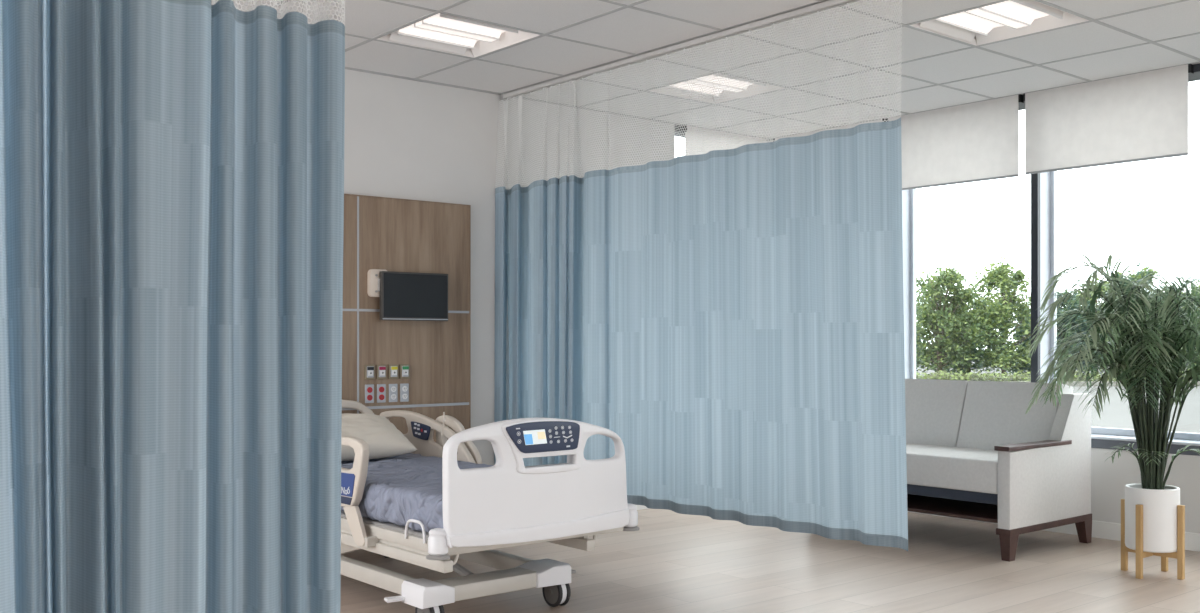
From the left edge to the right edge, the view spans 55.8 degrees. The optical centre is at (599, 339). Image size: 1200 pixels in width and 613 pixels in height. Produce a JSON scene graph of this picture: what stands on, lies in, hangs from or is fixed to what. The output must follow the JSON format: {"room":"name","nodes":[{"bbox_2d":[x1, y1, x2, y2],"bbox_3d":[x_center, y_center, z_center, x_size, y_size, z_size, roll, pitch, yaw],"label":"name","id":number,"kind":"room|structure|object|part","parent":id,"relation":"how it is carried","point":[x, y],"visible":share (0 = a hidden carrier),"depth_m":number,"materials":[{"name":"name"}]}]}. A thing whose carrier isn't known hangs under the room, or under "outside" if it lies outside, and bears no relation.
{"room":"hospital room","nodes":[
{"label":"hospital room","id":0,"kind":"room"},
{"bbox_2d":[344,69,770,464],"bbox_3d":[-1.839,-0.280,6.182,8.720,2.900,0.200,0,0,-40],"label":"wall","id":1,"kind":"structure","parent":0,"point":[404,138],"depth_m":6.93,"materials":[{"name":"paint"}]},
{"bbox_2d":[342,194,470,453],"bbox_3d":[-1.457,0.165,6.351,1.723,1.970,0.031,0,0,-40],"label":"panel","id":2,"kind":"object","parent":1,"relation":"attached to","point":[389,234],"visible":0.29,"depth_m":6.62,"materials":[{"name":"brown wood"}]},
{"bbox_2d":[365,384,373,402],"bbox_3d":[-1.310,0.306,6.449,0.056,0.106,0.014,0,0,-40],"label":"wall socket","id":3,"kind":"object","parent":2,"relation":"attached to","point":[369,389],"visible":1,"depth_m":6.44,"materials":[{"name":"white plastic"}]},
{"bbox_2d":[364,365,374,379],"bbox_3d":[-1.307,0.183,6.445,0.062,0.084,0.024,0,0,-40],"label":"outlet","id":4,"kind":"object","parent":2,"relation":"attached to","point":[369,370],"visible":1,"depth_m":6.44,"materials":[{"name":"white plastic"}]},
{"bbox_3d":[-1.303,0.188,6.440,0.030,0.030,0.006,0,0,-40],"label":"connector plate","id":5,"kind":"part","parent":4,"relation":"part of","materials":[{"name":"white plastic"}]},
{"bbox_2d":[377,384,385,402],"bbox_3d":[-1.252,0.306,6.498,0.056,0.106,0.014,0,0,-40],"label":"wall socket","id":6,"kind":"object","parent":2,"relation":"attached to","point":[381,388],"visible":1,"depth_m":6.49,"materials":[{"name":"white plastic"}]},
{"bbox_2d":[376,365,386,378],"bbox_3d":[-1.249,0.183,6.494,0.062,0.084,0.024,0,0,-40],"label":"outlet","id":7,"kind":"object","parent":2,"relation":"attached to","point":[381,370],"visible":1,"depth_m":6.49,"materials":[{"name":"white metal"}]},
{"bbox_2d":[388,364,397,378],"bbox_3d":[-1.190,0.183,6.544,0.062,0.084,0.024,0,0,-40],"label":"outlet","id":8,"kind":"object","parent":2,"relation":"attached to","point":[392,368],"visible":1,"depth_m":6.53,"materials":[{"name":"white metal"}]},
{"bbox_2d":[389,384,397,401],"bbox_3d":[-1.193,0.306,6.547,0.056,0.106,0.014,0,0,-40],"label":"wall socket","id":9,"kind":"object","parent":2,"relation":"attached to","point":[393,388],"visible":1,"depth_m":6.54,"materials":[{"name":"white plastic"}]},
{"bbox_2d":[400,383,408,401],"bbox_3d":[-1.136,0.306,6.595,0.056,0.106,0.014,0,0,-40],"label":"wall socket","id":10,"kind":"object","parent":2,"relation":"attached to","point":[404,388],"visible":1,"depth_m":6.59,"materials":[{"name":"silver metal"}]},
{"bbox_2d":[400,364,409,378],"bbox_3d":[-1.133,0.183,6.591,0.062,0.084,0.024,0,0,-40],"label":"outlet","id":11,"kind":"object","parent":2,"relation":"attached to","point":[404,368],"visible":1,"depth_m":6.58,"materials":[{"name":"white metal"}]},
{"bbox_3d":[-1.132,0.181,6.590,0.042,0.063,0.010,0,0,-40],"label":"plate","id":12,"kind":"part","parent":11,"relation":"part of","materials":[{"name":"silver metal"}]},
{"bbox_2d":[367,269,447,320],"bbox_3d":[-1.109,-0.257,6.577,0.493,0.290,0.077,0,0,-40],"label":"wall monitor","id":13,"kind":"object","parent":2,"relation":"attached to","point":[404,296],"visible":1,"depth_m":6.54,"materials":[{"name":"grey plastic"}]},
{"bbox_3d":[-1.267,-0.324,6.472,0.116,0.156,0.035,0,0,-40],"label":"mount plate","id":14,"kind":"part","parent":13,"relation":"part of","materials":[{"name":"beige plastic"}]},
{"bbox_2d":[636,505,649,509],"bbox_3d":[0.253,1.120,7.795,2.740,0.100,0.014,0,0,-40],"label":"baseboard","id":15,"kind":"structure","parent":1,"relation":"attached to","point":[639,507],"depth_m":7.81,"materials":[{"name":"paint"}]},
{"bbox_2d":[675,125,684,136],"bbox_3d":[0.842,-0.480,8.389,0.935,2.100,0.140,0,0,-40],"label":"window","id":16,"kind":"structure","parent":1,"relation":"in","point":[676,133],"depth_m":8.09,"materials":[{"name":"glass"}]},
{"bbox_2d":[681,125,766,155],"bbox_3d":[0.928,-0.672,8.335,0.872,1.708,0.046,0,0,-40],"label":"roller blind","id":17,"kind":"object","parent":1,"relation":"attached to","point":[687,128],"visible":0.08,"depth_m":8.22,"materials":[{"name":"fabric"}]},
{"bbox_2d":[211,0,1199,139],"bbox_3d":[0.883,-1.679,2.971,8.770,0.303,9.020,0,0,-40],"label":"ceiling","id":18,"kind":"structure","parent":0,"point":[1119,38],"depth_m":5.95,"materials":[{"name":"tile"}]},
{"bbox_2d":[377,13,539,57],"bbox_3d":[-0.718,-1.579,5.723,0.598,0.101,0.608,0,0,-40],"label":"recessed light","id":19,"kind":"object","parent":18,"relation":"in","point":[440,32],"visible":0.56,"depth_m":5.81,"materials":[{"name":"white plastic"}]},
{"bbox_2d":[500,0,859,100],"bbox_3d":[0.874,-1.508,5.295,0.048,0.037,4.595,0,0,-40],"label":"track","id":20,"kind":"object","parent":18,"relation":"attached to","point":[827,4],"visible":1,"depth_m":5.78,"materials":[{"name":"grey metal"}]},
{"bbox_2d":[494,0,907,550],"bbox_3d":[0.323,-0.303,5.973,0.162,2.386,3.100,0,0,-40],"label":"privacy curtain","id":21,"kind":"object","parent":20,"relation":"hanging from","point":[735,317],"visible":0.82,"depth_m":5.59,"materials":[{"name":"blue fabric"}]},
{"bbox_2d":[650,74,783,103],"bbox_3d":[0.708,-1.579,6.918,0.598,0.101,0.608,0,0,-40],"label":"recessed light","id":22,"kind":"object","parent":18,"relation":"in","point":[706,77],"visible":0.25,"depth_m":7.02,"materials":[{"name":"white plastic"}]},
{"bbox_2d":[909,0,1088,45],"bbox_3d":[1.922,-1.579,5.469,0.598,0.101,0.608,0,0,-40],"label":"recessed light","id":23,"kind":"object","parent":18,"relation":"in","point":[1011,18],"visible":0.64,"depth_m":5.56,"materials":[{"name":"white plastic"}]},
{"bbox_3d":[-1.552,-1.509,2.763,2.370,0.037,0.048,0,0,-40],"label":"track","id":24,"kind":"object","parent":18,"relation":"attached to","visible":0},
{"bbox_2d":[0,0,344,612],"bbox_3d":[-1.272,-0.303,3.044,1.262,2.386,0.237,0,0,-40],"label":"privacy curtain","id":25,"kind":"object","parent":24,"relation":"hanging from","point":[172,171],"visible":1,"depth_m":3.04,"materials":[{"name":"blue fabric"}]},
{"bbox_2d":[340,509,1199,612],"bbox_3d":[0.903,1.220,2.987,8.420,0.100,8.620,0,0,-40],"label":"floor","id":26,"kind":"structure","parent":0,"point":[675,562],"depth_m":5.68,"materials":[{"name":"brown wood"}]},
{"bbox_2d":[341,400,638,612],"bbox_3d":[-0.873,0.740,5.340,1.065,0.861,2.137,0,0,-40],"label":"hospital bed","id":27,"kind":"object","parent":26,"relation":"on","point":[507,503],"visible":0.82,"depth_m":4.60,"materials":[{"name":"white plastic"}]},
{"bbox_3d":[-1.229,0.678,4.977,0.005,0.033,0.591,0,0,-40],"label":"rail plate","id":28,"kind":"part","parent":27,"relation":"part of","materials":[{"name":"blue plastic"}]},
{"bbox_3d":[-1.220,0.615,4.966,0.005,0.110,0.619,0,0,-40],"label":"rail label plate","id":29,"kind":"part","parent":27,"relation":"part of","materials":[{"name":"blue plastic"}]},
{"bbox_3d":[-1.108,0.935,5.177,0.039,0.190,0.680,0,0,-40],"label":"lift arm","id":30,"kind":"part","parent":27,"relation":"part of","materials":[{"name":"beige plastic"}]},
{"bbox_3d":[-1.259,0.548,5.045,0.040,0.326,0.908,0,0,-40],"label":"rail","id":31,"kind":"part","parent":27,"relation":"part of","materials":[{"name":"beige plastic"}]},
{"bbox_3d":[-1.561,0.516,6.128,0.779,0.393,0.045,0,0,-40],"label":"headboard","id":32,"kind":"part","parent":27,"relation":"part of","materials":[{"name":"beige plastic"}]},
{"bbox_2d":[341,453,493,532],"bbox_3d":[-0.899,0.677,5.320,0.843,0.184,1.953,0,0,-40],"label":"blanket","id":33,"kind":"object","parent":27,"relation":"on","point":[398,489],"visible":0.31,"depth_m":4.74,"materials":[{"name":"fabric"}]},
{"bbox_2d":[341,413,417,460],"bbox_3d":[-1.285,0.487,5.707,0.620,0.218,0.421,0,0,-32],"label":"pillow","id":34,"kind":"object","parent":33,"relation":"on","point":[384,439],"visible":0.46,"depth_m":5.64,"materials":[{"name":"beige fabric"}]},
{"bbox_3d":[-0.928,0.542,6.029,0.036,0.312,0.945,0,0,-40],"label":"rail","id":35,"kind":"part","parent":27,"relation":"part of","materials":[{"name":"beige plastic"}]},
{"bbox_3d":[-0.943,1.022,5.338,0.690,0.073,1.625,0,0,-40],"label":"frame","id":36,"kind":"part","parent":27,"relation":"part of","materials":[{"name":"paint"}]},
{"bbox_3d":[-0.736,0.544,5.885,0.034,0.296,0.407,0,0,-40],"label":"rail","id":37,"kind":"part","parent":27,"relation":"part of","materials":[{"name":"beige plastic"}]},
{"bbox_3d":[-0.882,0.827,5.340,0.914,0.110,2.000,0,0,-40],"label":"deck frame","id":38,"kind":"part","parent":27,"relation":"part of","materials":[{"name":"paint"}]},
{"bbox_2d":[524,434,532,444],"bbox_3d":[-0.281,0.389,4.445,0.046,0.040,0.004,0,0,-40],"label":"screen","id":39,"kind":"object","parent":27,"relation":"attached to","point":[528,438],"depth_m":4.44,"materials":[{"name":"blue glass"}]},
{"bbox_3d":[-0.237,0.553,4.537,0.900,0.487,0.050,0,0,-40],"label":"footboard","id":40,"kind":"part","parent":27,"relation":"part of","materials":[{"name":"white plastic"}]},
{"bbox_3d":[-0.223,0.384,4.501,0.363,0.121,0.012,0,0,-40],"label":"control panel","id":41,"kind":"part","parent":27,"relation":"part of","materials":[{"name":"blue plastic"}]},
{"bbox_2d":[905,379,1091,561],"bbox_3d":[2.060,0.709,6.787,0.905,0.922,1.372,0,0,-40],"label":"sofa","id":42,"kind":"object","parent":26,"relation":"on","point":[973,450],"visible":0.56,"depth_m":6.45,"materials":[{"name":"grey fabric"}]},
{"bbox_2d":[905,379,967,446],"bbox_3d":[2.065,0.459,7.186,0.295,0.422,0.599,0,0,-40],"label":"cushion","id":43,"kind":"object","parent":42,"relation":"on","point":[935,410],"depth_m":7.05,"materials":[{"name":"grey fabric"}]},
{"bbox_2d":[906,443,997,493],"bbox_3d":[1.958,0.737,6.702,0.591,0.177,1.208,0,0,-40],"label":"seat cushion","id":44,"kind":"object","parent":42,"relation":"on","point":[952,468],"depth_m":6.33,"materials":[{"name":"grey fabric"}]},
{"bbox_3d":[1.989,0.855,6.728,0.610,0.061,1.210,0,0,-40],"label":"seat","id":45,"kind":"part","parent":42,"relation":"part of","materials":[{"name":"blue fabric"}]},
{"bbox_2d":[907,494,997,522],"bbox_3d":[2.044,0.973,6.774,0.765,0.018,1.210,0,0,-40],"label":"shelf","id":46,"kind":"object","parent":42,"relation":"attached to","point":[985,512],"depth_m":6.49,"materials":[{"name":"brown wood"}]},
{"bbox_3d":[2.177,1.103,6.036,0.090,0.135,0.063,0,0,-40],"label":"leg","id":47,"kind":"part","parent":42,"relation":"part of","materials":[{"name":"brown wood"}]},
{"bbox_2d":[956,381,1073,449],"bbox_3d":[2.452,0.459,6.724,0.295,0.422,0.603,0,0,-40],"label":"cushion","id":48,"kind":"object","parent":42,"relation":"on","point":[990,414],"depth_m":6.70,"materials":[{"name":"grey fabric"}]},
{"bbox_3d":[2.478,1.020,6.299,0.891,0.035,0.083,0,0,-40],"label":"rail","id":49,"kind":"part","parent":42,"relation":"part of","materials":[{"name":"brown wood"}]},
{"bbox_3d":[2.480,0.656,6.301,0.885,0.697,0.075,0,0,-40],"label":"panel","id":50,"kind":"part","parent":42,"relation":"part of","materials":[{"name":"grey fabric"}]},
{"bbox_3d":[2.791,1.103,6.549,0.090,0.135,0.063,0,0,-40],"label":"leg","id":51,"kind":"part","parent":42,"relation":"part of","materials":[{"name":"brown wood"}]},
{"bbox_2d":[1121,499,1184,579],"bbox_3d":[2.753,0.989,5.654,0.232,0.362,0.232,0,0,5],"label":"plant stand","id":52,"kind":"object","parent":26,"relation":"on","point":[1179,555],"visible":0.72,"depth_m":5.55,"materials":[{"name":"brown wood"}]},
{"bbox_2d":[1025,254,1199,552],"bbox_3d":[2.747,0.306,5.670,1.135,1.470,1.059,0,0,1],"label":"potted palm","id":53,"kind":"object","parent":52,"relation":"on","point":[1159,501],"visible":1,"depth_m":5.57,"materials":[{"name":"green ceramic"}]},
{"bbox_3d":[2.664,0.989,5.760,0.027,0.362,0.027,0,0,-40],"label":"leg","id":54,"kind":"part","parent":52,"relation":"part of","materials":[{"name":"brown wood"}]},
{"bbox_3d":[2.646,0.989,5.564,0.027,0.362,0.027,0,0,-40],"label":"leg","id":55,"kind":"part","parent":52,"relation":"part of","materials":[{"name":"brown wood"}]},
{"bbox_3d":[2.860,0.989,5.743,0.027,0.362,0.027,0,0,-40],"label":"leg","id":56,"kind":"part","parent":52,"relation":"part of","materials":[{"name":"brown wood"}]},
{"bbox_3d":[2.842,0.989,5.547,0.027,0.362,0.027,0,0,-40],"label":"leg","id":57,"kind":"part","parent":52,"relation":"part of","materials":[{"name":"brown wood"}]},
{"bbox_2d":[771,140,1199,533],"bbox_3d":[4.098,-0.280,5.534,0.250,2.900,8.420,0,0,-40],"label":"wall","id":58,"kind":"structure","parent":0,"point":[1109,479],"depth_m":6.60,"materials":[{"name":"paint"}]},
{"bbox_2d":[773,119,886,141],"bbox_3d":[1.651,-1.273,8.219,0.048,0.506,1.004,0,0,-40],"label":"roller blind","id":59,"kind":"object","parent":58,"relation":"attached to","point":[852,125],"visible":0.09,"depth_m":8.15,"materials":[{"name":"fabric"}]},
{"bbox_2d":[902,190,909,378],"bbox_3d":[1.788,-0.445,8.252,0.240,2.169,1.033,0,0,-40],"label":"window","id":60,"kind":"structure","parent":58,"relation":"in","point":[905,193],"depth_m":7.87,"materials":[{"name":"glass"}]},
{"bbox_2d":[910,102,1049,382],"bbox_3d":[2.450,-0.445,7.463,0.240,2.169,1.033,0,0,-40],"label":"window","id":61,"kind":"structure","parent":58,"relation":"in","point":[1040,182],"depth_m":7.04,"materials":[{"name":"glass"},{"name":"painted metal"}]},
{"bbox_2d":[887,94,1023,189],"bbox_3d":[2.308,-1.272,7.435,0.048,0.509,0.989,0,0,-40],"label":"roller blind","id":62,"kind":"object","parent":61,"relation":"attached to","point":[977,141],"visible":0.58,"depth_m":7.36,"materials":[{"name":"fabric"}]},
{"bbox_2d":[907,511,1199,551],"bbox_3d":[4.002,1.120,5.443,0.014,0.100,8.406,0,0,-40],"label":"baseboard","id":63,"kind":"structure","parent":58,"relation":"attached to","point":[1100,529],"depth_m":6.66,"materials":[{"name":"paint"}]},
{"bbox_2d":[1050,63,1199,455],"bbox_3d":[3.111,-0.445,6.673,0.240,2.169,1.033,0,0,-40],"label":"window","id":64,"kind":"structure","parent":58,"relation":"in","point":[1101,437],"depth_m":6.74,"materials":[{"name":"glass"},{"name":"painted metal"}]},
{"bbox_2d":[1023,64,1193,174],"bbox_3d":[2.958,-1.274,6.659,0.048,0.503,0.994,0,0,-40],"label":"roller blind","id":65,"kind":"object","parent":64,"relation":"attached to","point":[1142,116],"visible":1,"depth_m":6.61,"materials":[{"name":"fabric"}]},
{"bbox_2d":[1125,484,1179,552],"bbox_3d":[2.753,0.886,5.654,0.248,0.310,0.248,0,0,-40],"label":"pot","id":66,"kind":"object","parent":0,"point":[1159,502],"depth_m":5.55,"materials":[{"name":"white ceramic"}]},
{"label":"outside","id":67,"kind":"structure","parent":0,"visible":0},
{"bbox_2d":[916,356,1199,432],"bbox_3d":[31.830,1.820,91.892,153.180,0.200,220.000,0,0,-40],"label":"ground","id":68,"kind":"structure","parent":67,"point":[1115,414],"depth_m":27.67,"materials":[{"name":"white concrete"}]},
{"bbox_2d":[916,291,952,374],"bbox_3d":[13.373,-0.402,49.924,4.217,4.252,4.222,0,0,-29],"label":"leafy tree","id":69,"kind":"object","parent":68,"relation":"on","point":[920,340],"visible":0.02,"depth_m":49.17,"materials":[{"name":"green plant"}]},
{"bbox_2d":[916,266,998,375],"bbox_3d":[14.086,-0.672,46.101,4.125,4.792,3.637,0,0,7],"label":"leafy tree","id":70,"kind":"object","parent":68,"relation":"on","point":[942,317],"visible":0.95,"depth_m":45.48,"materials":[{"name":"green plant"}]},
{"bbox_2d":[934,299,1008,374],"bbox_3d":[16.298,-0.218,50.012,3.748,3.890,4.042,0,0,-23],"label":"leafy tree","id":71,"kind":"object","parent":68,"relation":"on","point":[961,366],"visible":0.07,"depth_m":49.37,"materials":[{"name":"green plant"}]},
{"bbox_2d":[957,254,1030,380],"bbox_3d":[16.548,-0.871,46.644,4.548,5.196,3.880,0,0,-40],"label":"leafy tree","id":72,"kind":"object","parent":68,"relation":"on","point":[1006,304],"visible":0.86,"depth_m":45.96,"materials":[{"name":"green plant"}]},
{"bbox_2d":[996,305,1063,374],"bbox_3d":[19.142,-0.114,50.025,4.434,3.682,4.073,0,0,-40],"label":"leafy tree","id":73,"kind":"object","parent":68,"relation":"on","point":[1021,332],"visible":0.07,"depth_m":49.41,"materials":[{"name":"green plant"}]},
{"bbox_2d":[916,365,1199,380],"bbox_3d":[16.522,1.359,43.450,18.002,0.832,1.100,0,0,0],"label":"hedge","id":74,"kind":"object","parent":68,"relation":"on","point":[969,376],"visible":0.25,"depth_m":43.23,"materials":[{"name":"green plant"}]},
{"bbox_2d":[1022,291,1103,374],"bbox_3d":[19.049,-0.184,46.422,3.124,3.820,3.044,0,0,-33],"label":"leafy tree","id":75,"kind":"object","parent":68,"relation":"on","point":[1082,328],"visible":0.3,"depth_m":45.80,"materials":[{"name":"green plant"}]},
{"bbox_2d":[1073,273,1124,371],"bbox_3d":[21.745,-0.724,49.958,3.968,4.895,3.834,0,0,25],"label":"leafy tree","id":76,"kind":"object","parent":68,"relation":"on","point":[1105,288],"visible":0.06,"depth_m":49.71,"materials":[{"name":"green plant"}]},
{"bbox_2d":[1001,381,1199,385],"bbox_3d":[16.137,1.635,42.200,17.829,0.170,0.400,0,0,0],"label":"wall","id":77,"kind":"structure","parent":68,"relation":"on","point":[1080,383],"depth_m":42.00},
{"bbox_2d":[1096,263,1169,366],"bbox_3d":[22.119,-0.758,47.019,3.495,4.968,3.794,0,0,32],"label":"leafy tree","id":78,"kind":"object","parent":68,"relation":"on","point":[1138,276],"visible":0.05,"depth_m":46.84,"materials":[{"name":"green plant"}]},
{"bbox_2d":[1144,282,1196,366],"bbox_3d":[25.835,-0.550,50.936,4.458,4.545,4.415,0,0,23],"label":"leafy tree","id":79,"kind":"object","parent":68,"relation":"on","point":[1159,282],"visible":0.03,"depth_m":50.98,"materials":[{"name":"green plant"}]},
{"bbox_2d":[1158,280,1199,368],"bbox_3d":[24.627,-0.453,46.132,3.960,4.358,4.007,0,0,-6],"label":"leafy tree","id":80,"kind":"object","parent":68,"relation":"on","point":[1197,280],"visible":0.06,"depth_m":45.81,"materials":[{"name":"green plant"}]}
]}

